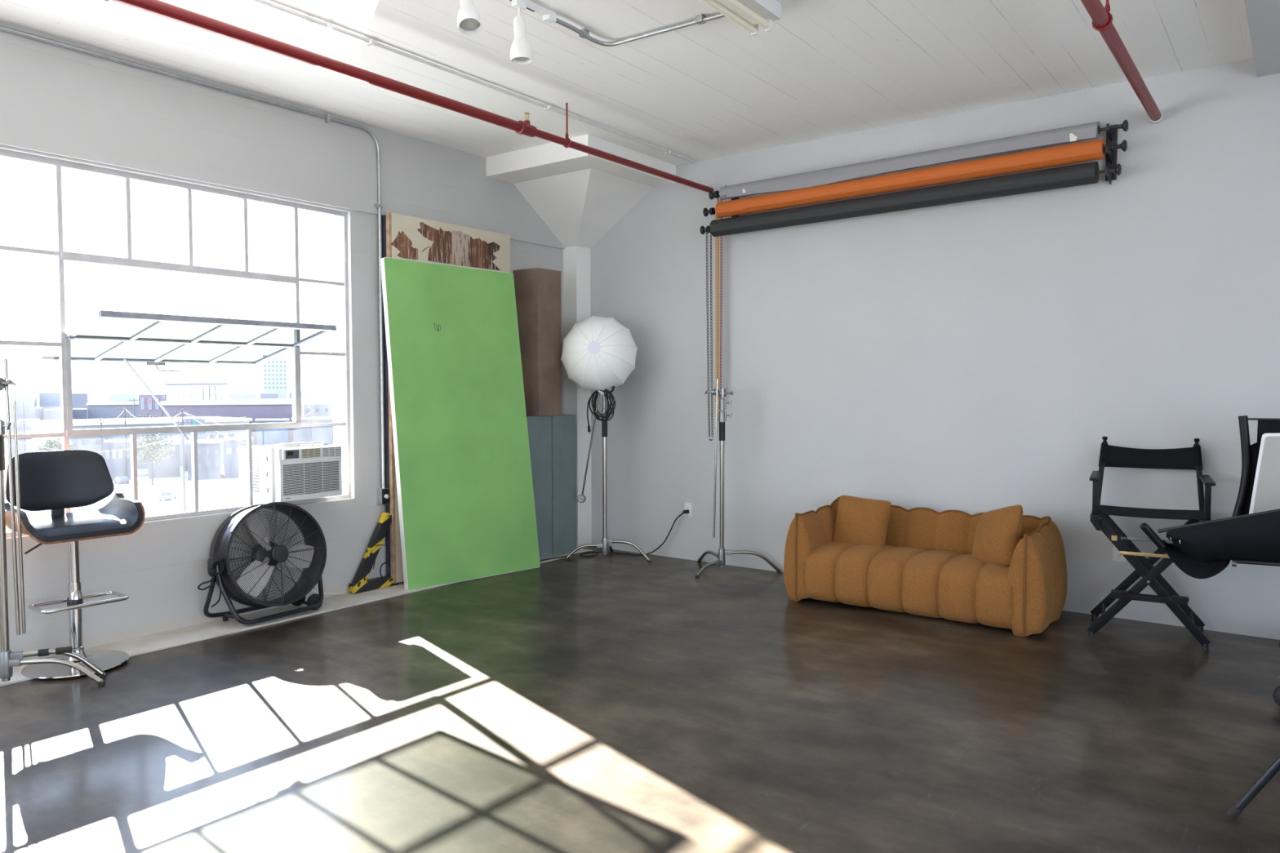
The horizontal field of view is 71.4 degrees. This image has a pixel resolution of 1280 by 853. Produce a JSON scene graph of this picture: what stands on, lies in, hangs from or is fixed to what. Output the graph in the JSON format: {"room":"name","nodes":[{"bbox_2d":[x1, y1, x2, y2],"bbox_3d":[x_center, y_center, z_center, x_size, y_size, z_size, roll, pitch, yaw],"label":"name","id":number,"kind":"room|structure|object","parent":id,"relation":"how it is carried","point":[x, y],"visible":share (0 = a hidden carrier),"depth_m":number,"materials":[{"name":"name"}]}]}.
{"room":"studio","nodes":[
{"label":"studio","id":0,"kind":"room"},
{"bbox_2d":[0,144,564,659],"bbox_3d":[-3.880,-0.405,4.388,0.250,3.500,11.100,2,3,37],"label":"wall","id":1,"kind":"structure","parent":0,"point":[161,566],"depth_m":5.75,"materials":[{"name":"paint"}]},
{"bbox_2d":[0,149,351,537],"bbox_3d":[-2.863,-0.482,5.674,0.999,2.103,2.312,2,3,37],"label":"window","id":2,"kind":"structure","parent":1,"relation":"in","point":[155,340],"depth_m":5.62,"materials":[{"name":"white paint"}]},
{"bbox_2d":[0,25,385,488],"bbox_3d":[-4.427,-0.725,3.377,0.034,2.697,8.310,2,3,37],"label":"conduit","id":3,"kind":"object","parent":1,"relation":"attached to","point":[327,117],"visible":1,"depth_m":6.27,"materials":[{"name":"metal"}]},
{"bbox_2d":[0,21,564,248],"bbox_3d":[-3.834,-1.804,4.168,0.022,0.645,10.400,2,3,37],"label":"beam","id":4,"kind":"structure","parent":1,"relation":"attached to","point":[55,100],"depth_m":5.73,"materials":[{"name":"paint"}]},
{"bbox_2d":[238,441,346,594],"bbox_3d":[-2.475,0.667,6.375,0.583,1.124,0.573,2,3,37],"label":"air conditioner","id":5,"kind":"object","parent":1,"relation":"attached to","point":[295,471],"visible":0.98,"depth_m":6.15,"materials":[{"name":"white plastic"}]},
{"bbox_2d":[279,456,342,502],"bbox_3d":[-2.273,0.359,6.174,0.033,0.281,0.478,2,3,37],"label":"grille","id":6,"kind":"object","parent":5,"relation":"attached to","point":[300,477],"depth_m":6.14,"materials":[{"name":"white plastic"}]},
{"bbox_2d":[301,448,320,457],"bbox_3d":[-2.272,0.184,6.152,0.004,0.057,0.145,2,3,37],"label":"vent","id":7,"kind":"object","parent":5,"relation":"attached to","point":[305,452],"depth_m":6.15,"materials":[{"name":"beige plastic"}]},
{"bbox_2d":[322,447,341,456],"bbox_3d":[-2.174,0.178,6.284,0.004,0.057,0.148,2,3,37],"label":"vent","id":8,"kind":"object","parent":5,"relation":"attached to","point":[326,451],"depth_m":6.28,"materials":[{"name":"white plastic"}]},
{"bbox_2d":[0,548,592,686],"bbox_3d":[-3.699,1.328,4.201,0.345,0.012,10.400,2,3,37],"label":"baseboard","id":9,"kind":"structure","parent":1,"relation":"attached to","point":[186,635],"depth_m":5.60,"materials":[{"name":"concrete"}]},
{"bbox_2d":[4,449,145,679],"bbox_3d":[-3.069,0.718,4.822,0.510,1.154,0.599,2,3,37],"label":"bar stool","id":10,"kind":"object","parent":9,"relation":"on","point":[54,481],"visible":0.83,"depth_m":4.83,"materials":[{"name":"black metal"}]},
{"bbox_2d":[197,502,326,625],"bbox_3d":[-2.459,0.872,5.790,0.360,0.760,0.891,2,3,37],"label":"fan","id":11,"kind":"object","parent":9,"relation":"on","point":[311,557],"visible":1,"depth_m":5.76,"materials":[{"name":"black metal"}]},
{"bbox_2d":[229,508,304,602],"bbox_3d":[-2.514,0.854,5.911,0.112,0.625,0.631,2,3,37],"label":"grille","id":12,"kind":"object","parent":11,"relation":"attached to","point":[235,516],"depth_m":5.86,"materials":[{"name":"black metal"}]},
{"bbox_2d":[229,505,324,603],"bbox_3d":[-2.337,0.823,5.755,0.112,0.625,0.631,2,3,37],"label":"grille","id":13,"kind":"object","parent":11,"relation":"attached to","point":[304,553],"depth_m":5.76,"materials":[{"name":"black metal"}]},
{"bbox_2d":[348,212,510,594],"bbox_3d":[-1.627,-0.213,7.093,0.073,2.817,1.615,2,3,37],"label":"wooden board","id":14,"kind":"object","parent":9,"relation":"on","point":[404,237],"visible":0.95,"depth_m":6.78,"materials":[{"name":"beige wood"}]},
{"bbox_2d":[391,231,417,259],"bbox_3d":[-1.791,-1.381,6.769,0.002,0.204,0.258,2,3,37],"label":"print","id":15,"kind":"object","parent":14,"relation":"attached to","point":[404,244],"depth_m":6.77},
{"bbox_2d":[417,222,500,270],"bbox_3d":[-1.453,-1.453,7.216,0.002,0.292,0.886,2,3,37],"label":"print","id":16,"kind":"object","parent":14,"relation":"attached to","point":[437,242],"depth_m":7.19},
{"bbox_2d":[513,267,561,416],"bbox_3d":[-0.905,-0.736,7.876,0.299,1.274,0.299,2,3,37],"label":"panel","id":17,"kind":"object","parent":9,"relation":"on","point":[538,292],"visible":0.86,"depth_m":7.75,"materials":[{"name":"brown wood"}]},
{"bbox_2d":[526,415,552,559],"bbox_3d":[-0.981,0.534,7.849,0.262,1.259,0.318,2,3,37],"label":"panel","id":18,"kind":"object","parent":9,"relation":"on","point":[539,428],"visible":0.3,"depth_m":7.80,"materials":[{"name":"grey paint"}]},
{"bbox_2d":[551,414,576,556],"bbox_3d":[-0.783,0.523,8.113,0.262,1.259,0.317,2,3,37],"label":"panel","id":19,"kind":"object","parent":9,"relation":"on","point":[563,426],"visible":0.6,"depth_m":8.02,"materials":[{"name":"grey paint"}]},
{"bbox_2d":[376,488,389,504],"bbox_3d":[-1.935,0.527,6.734,0.087,0.119,0.070,2,3,37],"label":"switch box","id":20,"kind":"object","parent":1,"relation":"attached to","point":[383,494],"visible":1,"depth_m":6.71,"materials":[{"name":"black plastic"}]},
{"bbox_2d":[0,0,1253,164],"bbox_3d":[-0.345,-2.155,1.656,9.100,0.250,11.100,2,3,37],"label":"ceiling","id":21,"kind":"structure","parent":0,"point":[714,88],"depth_m":5.26,"materials":[{"name":"paint"}]},
{"bbox_2d":[105,0,713,192],"bbox_3d":[-2.567,-1.939,3.345,0.084,0.312,10.575,2,3,37],"label":"pipe","id":22,"kind":"object","parent":21,"relation":"hanging from","point":[157,7],"visible":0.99,"depth_m":4.79,"materials":[{"name":"red metal"}]},
{"bbox_2d":[252,0,696,162],"bbox_3d":[-2.688,-2.078,3.395,0.057,0.026,10.520,2,3,37],"label":"conduit","id":23,"kind":"object","parent":21,"relation":"attached to","point":[326,26],"visible":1,"depth_m":5.39,"materials":[{"name":"metal"}]},
{"bbox_2d":[510,0,555,23],"bbox_3d":[-2.143,-2.035,2.402,0.048,0.045,5.625,2,3,37],"label":"track","id":24,"kind":"object","parent":21,"relation":"attached to","point":[548,15],"visible":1,"depth_m":4.57,"materials":[{"name":"white metal"}]},
{"bbox_2d":[457,0,482,35],"bbox_3d":[-0.790,-1.956,4.091,0.148,0.296,0.127,2,3,37],"label":"track spotlight","id":25,"kind":"object","parent":24,"relation":"hanging from","point":[468,19],"visible":1,"depth_m":4.07,"materials":[{"name":"white metal"}]},
{"bbox_2d":[510,0,533,64],"bbox_3d":[-0.592,-1.972,4.440,0.112,0.294,0.112,2,3,37],"label":"track spotlight","id":26,"kind":"object","parent":24,"relation":"hanging from","point":[521,51],"visible":1,"depth_m":4.41,"materials":[{"name":"white metal"}]},
{"bbox_2d":[555,13,724,46],"bbox_3d":[0.014,-2.143,4.794,0.950,0.036,0.395,0,2,4],"label":"conduit","id":27,"kind":"object","parent":21,"relation":"attached to","point":[700,19],"visible":0.98,"depth_m":4.80,"materials":[{"name":"silver metal"}]},
{"bbox_2d":[700,0,781,35],"bbox_3d":[0.280,-2.068,4.094,0.170,0.128,1.240,2,3,37],"label":"fitting","id":28,"kind":"object","parent":21,"relation":"attached to","point":[748,14],"visible":1,"depth_m":4.42,"materials":[{"name":"white metal"}]},
{"bbox_2d":[1080,0,1163,123],"bbox_3d":[0.072,-1.866,1.365,0.088,0.304,10.576,2,3,37],"label":"pipe","id":29,"kind":"object","parent":21,"relation":"hanging from","point":[1102,20],"visible":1,"depth_m":4.45,"materials":[{"name":"red metal"}]},
{"bbox_2d":[1244,0,1279,76],"bbox_3d":[0.647,-1.949,0.920,0.420,0.125,10.600,2,3,37],"label":"beam","id":30,"kind":"structure","parent":21,"relation":"attached to","point":[1263,15],"depth_m":4.64,"materials":[{"name":"white paint"}]},
{"bbox_2d":[0,546,1279,852],"bbox_3d":[-0.338,1.552,1.810,9.100,0.250,11.100,2,3,37],"label":"floor","id":31,"kind":"structure","parent":0,"point":[611,703],"depth_m":3.86,"materials":[{"name":"concrete"}]},
{"bbox_2d":[0,358,106,686],"bbox_3d":[-3.160,0.494,4.472,0.868,1.667,0.174,-1,2,-12],"label":"stand","id":32,"kind":"object","parent":31,"relation":"on","point":[9,660],"visible":1,"depth_m":4.45,"materials":[{"name":"silver metal"}]},
{"bbox_2d":[380,257,540,590],"bbox_3d":[-1.382,-0.031,7.051,0.192,2.480,1.340,2,3,45],"label":"board","id":33,"kind":"object","parent":31,"relation":"on","point":[467,512],"visible":1,"depth_m":6.97,"materials":[{"name":"paint"}]},
{"bbox_2d":[485,134,675,548],"bbox_3d":[-0.497,-0.555,7.728,1.145,3.470,1.190,2,3,37],"label":"column","id":34,"kind":"structure","parent":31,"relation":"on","point":[580,196],"depth_m":7.82,"materials":[{"name":"white paint"}]},
{"bbox_2d":[564,386,651,562],"bbox_3d":[-0.262,0.409,7.917,0.769,1.541,0.499,0,2,8],"label":"stand","id":35,"kind":"object","parent":31,"relation":"on","point":[581,498],"depth_m":7.81,"materials":[{"name":"silver metal"}]},
{"bbox_2d":[560,315,637,391],"bbox_3d":[-0.360,-0.637,7.810,0.643,0.675,0.611,2,3,37],"label":"lantern softbox","id":36,"kind":"object","parent":35,"relation":"on","point":[599,353],"visible":0.99,"depth_m":7.60,"materials":[{"name":"white fabric"}]},
{"bbox_2d":[539,509,688,561],"bbox_3d":[-0.271,0.950,7.916,1.364,0.442,0.455,0,2,-8],"label":"power cable","id":37,"kind":"object","parent":31,"relation":"on","point":[686,511],"visible":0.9,"depth_m":7.97,"materials":[{"name":"black rubber"}]},
{"bbox_2d":[695,378,781,577],"bbox_3d":[0.658,0.409,7.254,0.804,1.592,0.598,2,3,37],"label":"stand","id":38,"kind":"object","parent":31,"relation":"on","point":[721,393],"visible":1,"depth_m":7.25,"materials":[{"name":"silver metal"}]},
{"bbox_2d":[783,496,1066,637],"bbox_3d":[1.947,0.899,6.122,1.749,0.687,0.868,2,3,37],"label":"sofa","id":39,"kind":"object","parent":31,"relation":"on","point":[926,566],"visible":0.92,"depth_m":5.84,"materials":[{"name":"fabric"}]},
{"bbox_2d":[832,495,891,546],"bbox_3d":[1.599,0.706,6.434,0.407,0.390,0.213,1,3,31],"label":"cushion","id":40,"kind":"object","parent":39,"relation":"on","point":[859,521],"visible":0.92,"depth_m":6.36,"materials":[{"name":"fabric"}]},
{"bbox_2d":[971,504,1022,565],"bbox_3d":[2.312,0.722,5.767,0.235,0.457,0.474,-1,2,-15],"label":"cushion","id":41,"kind":"object","parent":39,"relation":"on","point":[998,531],"visible":0.88,"depth_m":5.64,"materials":[{"name":"fabric"}]},
{"bbox_2d":[1087,436,1215,651],"bbox_3d":[3.082,0.674,5.396,0.634,1.192,0.616,1,3,29],"label":"chair","id":42,"kind":"object","parent":31,"relation":"on","point":[1188,458],"visible":0.91,"depth_m":5.42,"materials":[{"name":"black wood"}]},
{"bbox_2d":[1140,415,1279,706],"bbox_3d":[3.422,0.626,4.514,1.474,1.360,1.140,2,3,37],"label":"chair","id":43,"kind":"object","parent":31,"relation":"on","point":[1203,549],"visible":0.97,"depth_m":4.53,"materials":[{"name":"black fabric"}]},
{"bbox_2d":[1248,432,1279,514],"bbox_3d":[3.476,0.353,4.530,0.661,0.665,0.096,2,3,37],"label":"panel","id":44,"kind":"object","parent":43,"relation":"in","point":[1265,496],"visible":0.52,"depth_m":4.67,"materials":[{"name":"white"}]},
{"bbox_2d":[1226,755,1279,818],"bbox_3d":[2.354,0.439,2.641,1.010,1.906,1.038,2,3,37],"label":"tripod stand","id":45,"kind":"object","parent":31,"relation":"on","point":[1237,809],"visible":1,"depth_m":3.06,"materials":[{"name":"black metal"}]},
{"bbox_2d":[590,57,1279,639],"bbox_3d":[2.916,-0.488,6.067,9.100,3.500,0.250,2,3,37],"label":"wall","id":46,"kind":"structure","parent":0,"point":[971,357],"depth_m":6.29,"materials":[{"name":"white paint"}]},
{"bbox_2d":[684,502,692,516],"bbox_3d":[0.423,0.730,7.830,0.076,0.120,0.010,2,3,37],"label":"wall outlet","id":47,"kind":"object","parent":46,"relation":"attached to","point":[688,506],"visible":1,"depth_m":7.82,"materials":[{"name":"white plastic"}]},
{"bbox_2d":[724,185,738,217],"bbox_3d":[0.743,-1.815,7.367,0.064,0.378,0.190,2,3,37],"label":"bracket","id":48,"kind":"object","parent":46,"relation":"attached to","point":[734,198],"visible":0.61,"depth_m":7.42,"materials":[{"name":"black metal"}]},
{"bbox_2d":[1104,123,1117,184],"bbox_3d":[2.992,-1.749,5.679,0.064,0.378,0.190,2,3,37],"label":"bracket","id":49,"kind":"object","parent":46,"relation":"attached to","point":[1111,157],"visible":0.98,"depth_m":5.73,"materials":[{"name":"black metal"}]},
{"bbox_2d":[699,160,1121,440],"bbox_3d":[1.764,-0.780,6.544,3.124,1.873,0.138,2,3,37],"label":"roll","id":50,"kind":"object","parent":49,"relation":"hanging from","point":[1087,173],"visible":0.99,"depth_m":6.35,"materials":[{"name":"grey paper"}]},
{"bbox_2d":[702,138,1127,419],"bbox_3d":[1.794,-0.935,6.528,3.124,1.837,0.147,2,3,37],"label":"roll","id":51,"kind":"object","parent":49,"relation":"hanging from","point":[1095,149],"visible":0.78,"depth_m":6.30,"materials":[{"name":"orange paper"}]},
{"bbox_2d":[708,119,1128,398],"bbox_3d":[1.817,-1.087,6.530,3.092,1.778,0.127,2,3,37],"label":"roll","id":52,"kind":"object","parent":49,"relation":"hanging from","point":[1091,131],"visible":0.85,"depth_m":6.36,"materials":[{"name":"grey paper"}]},
{"bbox_2d":[1112,545,1125,562],"bbox_3d":[3.126,0.821,5.803,0.076,0.120,0.010,2,3,37],"label":"wall outlet","id":53,"kind":"object","parent":46,"relation":"attached to","point":[1117,557],"visible":0.51,"depth_m":5.81,"materials":[{"name":"white plastic"}]},
{"bbox_2d":[1115,548,1122,558],"bbox_3d":[3.124,0.821,5.801,0.036,0.072,0.004,2,3,37],"label":"socket","id":54,"kind":"object","parent":53,"relation":"attached to","point":[1117,553],"depth_m":5.81,"materials":[{"name":"white plastic"}]},
{"label":"outside","id":55,"kind":"structure","parent":0,"visible":0},
{"bbox_2d":[0,395,333,531],"bbox_3d":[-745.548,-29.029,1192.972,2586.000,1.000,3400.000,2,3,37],"label":"ground","id":56,"kind":"structure","parent":55,"point":[223,492],"depth_m":161.37,"materials":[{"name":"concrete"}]},
{"bbox_2d":[4,394,37,428],"bbox_3d":[-315.280,-8.000,453.708,27.879,16.600,20.377,2,3,37],"label":"building","id":57,"kind":"structure","parent":56,"relation":"on","point":[29,400],"depth_m":443.93,"materials":[{"name":"grey"}]},
{"bbox_2d":[22,400,25,453],"bbox_3d":[-145.147,2.033,209.910,0.304,16.100,0.320,2,3,37],"label":"utility pole","id":58,"kind":"object","parent":56,"relation":"on","point":[23,401],"visible":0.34,"depth_m":209.70,"materials":[{"name":"grey wood"}]},
{"bbox_2d":[9,418,39,457],"bbox_3d":[-175.845,3.202,254.356,19.456,10.200,12.637,2,3,37],"label":"building","id":59,"kind":"structure","parent":56,"relation":"on","point":[20,426],"depth_m":246.72,"materials":[{"name":"grey"}]},
{"bbox_2d":[35,407,43,420],"bbox_3d":[-186.294,0.812,276.245,10.144,13.200,5.162,2,3,37],"label":"tower block","id":60,"kind":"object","parent":56,"relation":"on","point":[38,411],"visible":0.33,"depth_m":272.03,"materials":[{"name":"grey paint"}]},
{"bbox_2d":[39,392,60,420],"bbox_3d":[-315.118,-9.407,477.943,27.490,17.400,19.469,2,3,37],"label":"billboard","id":61,"kind":"structure","parent":56,"relation":"on","point":[46,400],"depth_m":466.60,"materials":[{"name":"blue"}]},
{"bbox_2d":[44,408,61,420],"bbox_3d":[-183.402,0.927,280.579,21.123,12.600,13.208,2,3,37],"label":"office block","id":62,"kind":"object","parent":56,"relation":"on","point":[49,414],"visible":0.21,"depth_m":271.37,"materials":[{"name":"grey"}]},
{"bbox_2d":[35,438,75,451],"bbox_3d":[-115.246,6.849,176.005,6.850,9.171,6.743,2,3,37],"label":"tree","id":63,"kind":"object","parent":56,"relation":"on","point":[55,444],"visible":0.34,"depth_m":174.74,"materials":[{"name":"green plant"}]},
{"bbox_2d":[71,393,88,419],"bbox_3d":[-273.077,-7.555,433.721,25.846,17.200,15.440,2,3,37],"label":"building","id":64,"kind":"structure","parent":56,"relation":"on","point":[79,400],"depth_m":423.08,"materials":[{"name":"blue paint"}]},
{"bbox_2d":[72,408,87,419],"bbox_3d":[-178.898,0.698,284.667,12.546,12.700,7.783,2,3,37],"label":"office block","id":65,"kind":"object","parent":56,"relation":"on","point":[78,413],"visible":0.36,"depth_m":279.44,"materials":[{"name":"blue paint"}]},
{"bbox_2d":[78,435,106,458],"bbox_3d":[-120.654,5.957,196.194,10.617,9.300,8.994,2,3,37],"label":"shed","id":66,"kind":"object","parent":56,"relation":"on","point":[91,443],"visible":0.45,"depth_m":192.66,"materials":[{"name":"grey"}]},
{"bbox_2d":[93,417,108,456],"bbox_3d":[-104.619,4.930,173.136,1.081,13.200,2.457,2,3,37],"label":"utility pole","id":67,"kind":"object","parent":56,"relation":"on","point":[100,420],"visible":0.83,"depth_m":172.96,"materials":[{"name":"grey wood"}]},
{"bbox_2d":[4,419,99,425],"bbox_3d":[-111.933,-1.375,166.755,4.440,2.539,18.579,2,3,37],"label":"power line","id":68,"kind":"object","parent":67,"relation":"attached to","point":[4,420],"visible":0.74,"depth_m":166.66,"materials":[{"name":"grey"}]},
{"bbox_2d":[85,402,138,418],"bbox_3d":[-180.112,-0.987,306.024,34.933,14.300,27.079,2,3,37],"label":"office block","id":69,"kind":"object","parent":56,"relation":"on","point":[95,410],"visible":0.43,"depth_m":292.35,"materials":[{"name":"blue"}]},
{"bbox_2d":[103,439,130,480],"bbox_3d":[-110.522,6.964,188.318,12.870,7.900,8.886,2,3,37],"label":"building","id":70,"kind":"structure","parent":56,"relation":"on","point":[115,460],"depth_m":183.17,"materials":[{"name":"grey paint"}]},
{"bbox_2d":[114,475,128,484],"bbox_3d":[-103.394,10.638,177.589,1.760,1.420,4.400,-2,3,-43],"label":"car","id":71,"kind":"object","parent":56,"relation":"on","point":[118,479],"visible":1,"depth_m":176.50,"materials":[{"name":"grey paint"}]},
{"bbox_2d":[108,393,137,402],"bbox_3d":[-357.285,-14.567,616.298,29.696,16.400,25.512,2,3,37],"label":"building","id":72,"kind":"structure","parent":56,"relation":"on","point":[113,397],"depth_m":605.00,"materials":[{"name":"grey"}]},
{"bbox_2d":[117,406,132,475],"bbox_3d":[-103.636,3.614,179.480,1.128,15.300,2.439,2,3,37],"label":"utility pole","id":73,"kind":"object","parent":56,"relation":"on","point":[125,416],"visible":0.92,"depth_m":179.38,"materials":[{"name":"grey wood"}]},
{"bbox_2d":[128,398,139,417],"bbox_3d":[-143.225,0.216,252.378,1.147,16.200,2.432,2,3,37],"label":"utility pole","id":74,"kind":"object","parent":56,"relation":"on","point":[134,400],"visible":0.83,"depth_m":252.08,"materials":[{"name":"grey wood"}]},
{"bbox_2d":[27,416,252,469],"bbox_3d":[-123.975,3.867,222.583,30.663,11.300,44.632,2,3,37],"label":"building","id":75,"kind":"structure","parent":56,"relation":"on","point":[53,425],"depth_m":213.05,"materials":[{"name":"grey"}]},
{"bbox_2d":[136,413,156,417],"bbox_3d":[-138.577,2.340,250.494,8.609,12.093,8.604,2,3,37],"label":"tree","id":76,"kind":"object","parent":56,"relation":"on","point":[139,415],"visible":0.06,"depth_m":249.69,"materials":[{"name":"green plant"}]},
{"bbox_2d":[126,433,176,485],"bbox_3d":[-95.250,6.302,173.926,8.530,10.356,8.642,2,3,37],"label":"tree","id":77,"kind":"object","parent":56,"relation":"on","point":[147,451],"visible":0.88,"depth_m":173.00,"materials":[{"name":"green plant"}]},
{"bbox_2d":[147,440,180,478],"bbox_3d":[-103.923,7.102,194.329,13.400,7.100,10.473,2,3,37],"label":"building","id":78,"kind":"structure","parent":56,"relation":"on","point":[170,468],"depth_m":189.47,"materials":[{"name":"grey"}]},
{"bbox_2d":[158,491,176,501],"bbox_3d":[-79.907,11.710,150.646,1.760,1.420,4.400,-1,2,-13],"label":"car","id":79,"kind":"object","parent":56,"relation":"on","point":[164,495],"visible":1,"depth_m":149.35,"materials":[{"name":"silver metal"}]},
{"bbox_2d":[172,408,192,511],"bbox_3d":[-67.722,5.258,132.143,1.244,15.800,2.391,2,3,37],"label":"utility pole","id":80,"kind":"object","parent":56,"relation":"on","point":[173,411],"visible":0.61,"depth_m":132.06,"materials":[{"name":"grey wood"}]},
{"bbox_2d":[11,433,182,452],"bbox_3d":[-78.574,1.778,126.298,10.605,3.811,22.191,2,3,37],"label":"power line","id":81,"kind":"object","parent":80,"relation":"attached to","point":[180,433],"visible":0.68,"depth_m":127.75,"materials":[{"name":"grey"}]},
{"bbox_2d":[124,408,182,422],"bbox_3d":[-85.694,-1.908,155.544,57.191,2.554,16.410,2,3,37],"label":"power line","id":82,"kind":"object","parent":80,"relation":"attached to","point":[125,409],"visible":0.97,"depth_m":150.71,"materials":[{"name":"grey"}]},
{"bbox_2d":[182,411,253,445],"bbox_3d":[-53.501,0.747,122.738,33.852,5.261,2.469,2,3,37],"label":"power line","id":83,"kind":"object","parent":80,"relation":"attached to","point":[183,411],"visible":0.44,"depth_m":126.97,"materials":[{"name":"grey"}]},
{"bbox_2d":[184,409,314,424],"bbox_3d":[-75.098,-1.871,178.673,68.038,4.590,66.054,2,3,37],"label":"power line","id":84,"kind":"object","parent":80,"relation":"attached to","point":[313,410],"visible":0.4,"depth_m":143.42,"materials":[{"name":"grey"}]},
{"bbox_2d":[183,417,205,471],"bbox_3d":[-103.852,4.041,207.780,9.113,12.100,7.487,2,3,37],"label":"building","id":85,"kind":"structure","parent":56,"relation":"on","point":[201,435],"depth_m":203.74,"materials":[{"name":"grey"}]},
{"bbox_2d":[184,439,222,480],"bbox_3d":[-92.955,6.941,189.833,14.798,7.750,12.205,2,3,37],"label":"building","id":86,"kind":"structure","parent":56,"relation":"on","point":[208,450],"depth_m":184.74,"materials":[{"name":"grey paint"}]},
{"bbox_2d":[138,382,303,445],"bbox_3d":[-134.896,-3.735,291.083,59.401,20.850,61.658,2,3,37],"label":"industrial building","id":87,"kind":"structure","parent":56,"relation":"on","point":[255,409],"depth_m":272.03,"materials":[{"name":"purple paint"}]},
{"bbox_2d":[223,436,253,478],"bbox_3d":[-87.206,6.596,193.639,13.287,8.100,10.822,2,3,37],"label":"building","id":88,"kind":"structure","parent":56,"relation":"on","point":[231,446],"depth_m":187.70,"materials":[{"name":"grey stone"}]},
{"bbox_2d":[228,393,256,399],"bbox_3d":[-290.328,-16.021,650.486,30.753,16.200,28.159,2,3,37],"label":"building","id":89,"kind":"structure","parent":56,"relation":"on","point":[231,396],"depth_m":638.85,"materials":[{"name":"grey"}]},
{"bbox_2d":[259,393,278,399],"bbox_3d":[-219.986,-11.396,528.498,26.501,16.800,21.110,2,3,37],"label":"building","id":90,"kind":"structure","parent":56,"relation":"on","point":[263,396],"depth_m":516.73,"materials":[{"name":"grey"}]},
{"bbox_2d":[254,418,289,445],"bbox_3d":[-106.126,2.992,257.248,15.808,10.100,14.430,2,3,37],"label":"shed","id":91,"kind":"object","parent":56,"relation":"on","point":[273,436],"visible":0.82,"depth_m":251.77,"materials":[{"name":"grey"}]},
{"bbox_2d":[262,355,287,399],"bbox_3d":[-346.085,-41.397,844.897,34.510,51.000,31.889,2,3,37],"label":"tower block","id":92,"kind":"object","parent":56,"relation":"on","point":[274,370],"visible":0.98,"depth_m":832.00,"materials":[{"name":"grey"}]},
{"bbox_2d":[288,392,302,399],"bbox_3d":[-177.681,-8.860,459.343,24.316,17.300,18.205,2,3,37],"label":"building","id":93,"kind":"structure","parent":56,"relation":"on","point":[290,393],"depth_m":446.65,"materials":[{"name":"grey"}]},
{"bbox_2d":[310,396,311,441],"bbox_3d":[-95.389,-0.319,258.128,0.304,16.600,0.320,2,3,37],"label":"utility pole","id":94,"kind":"object","parent":56,"relation":"on","point":[310,397],"visible":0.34,"depth_m":257.99,"materials":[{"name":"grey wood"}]},
{"bbox_2d":[291,416,333,445],"bbox_3d":[-99.404,2.375,270.568,20.656,10.200,19.100,2,3,37],"label":"building","id":95,"kind":"structure","parent":56,"relation":"on","point":[323,433],"depth_m":263.28,"materials":[{"name":"grey"}]},
{"bbox_2d":[303,403,333,443],"bbox_3d":[-112.886,-1.386,320.833,24.947,13.600,23.554,2,3,37],"label":"building","id":96,"kind":"structure","parent":56,"relation":"on","point":[320,409],"depth_m":310.52,"materials":[{"name":"grey"}]},
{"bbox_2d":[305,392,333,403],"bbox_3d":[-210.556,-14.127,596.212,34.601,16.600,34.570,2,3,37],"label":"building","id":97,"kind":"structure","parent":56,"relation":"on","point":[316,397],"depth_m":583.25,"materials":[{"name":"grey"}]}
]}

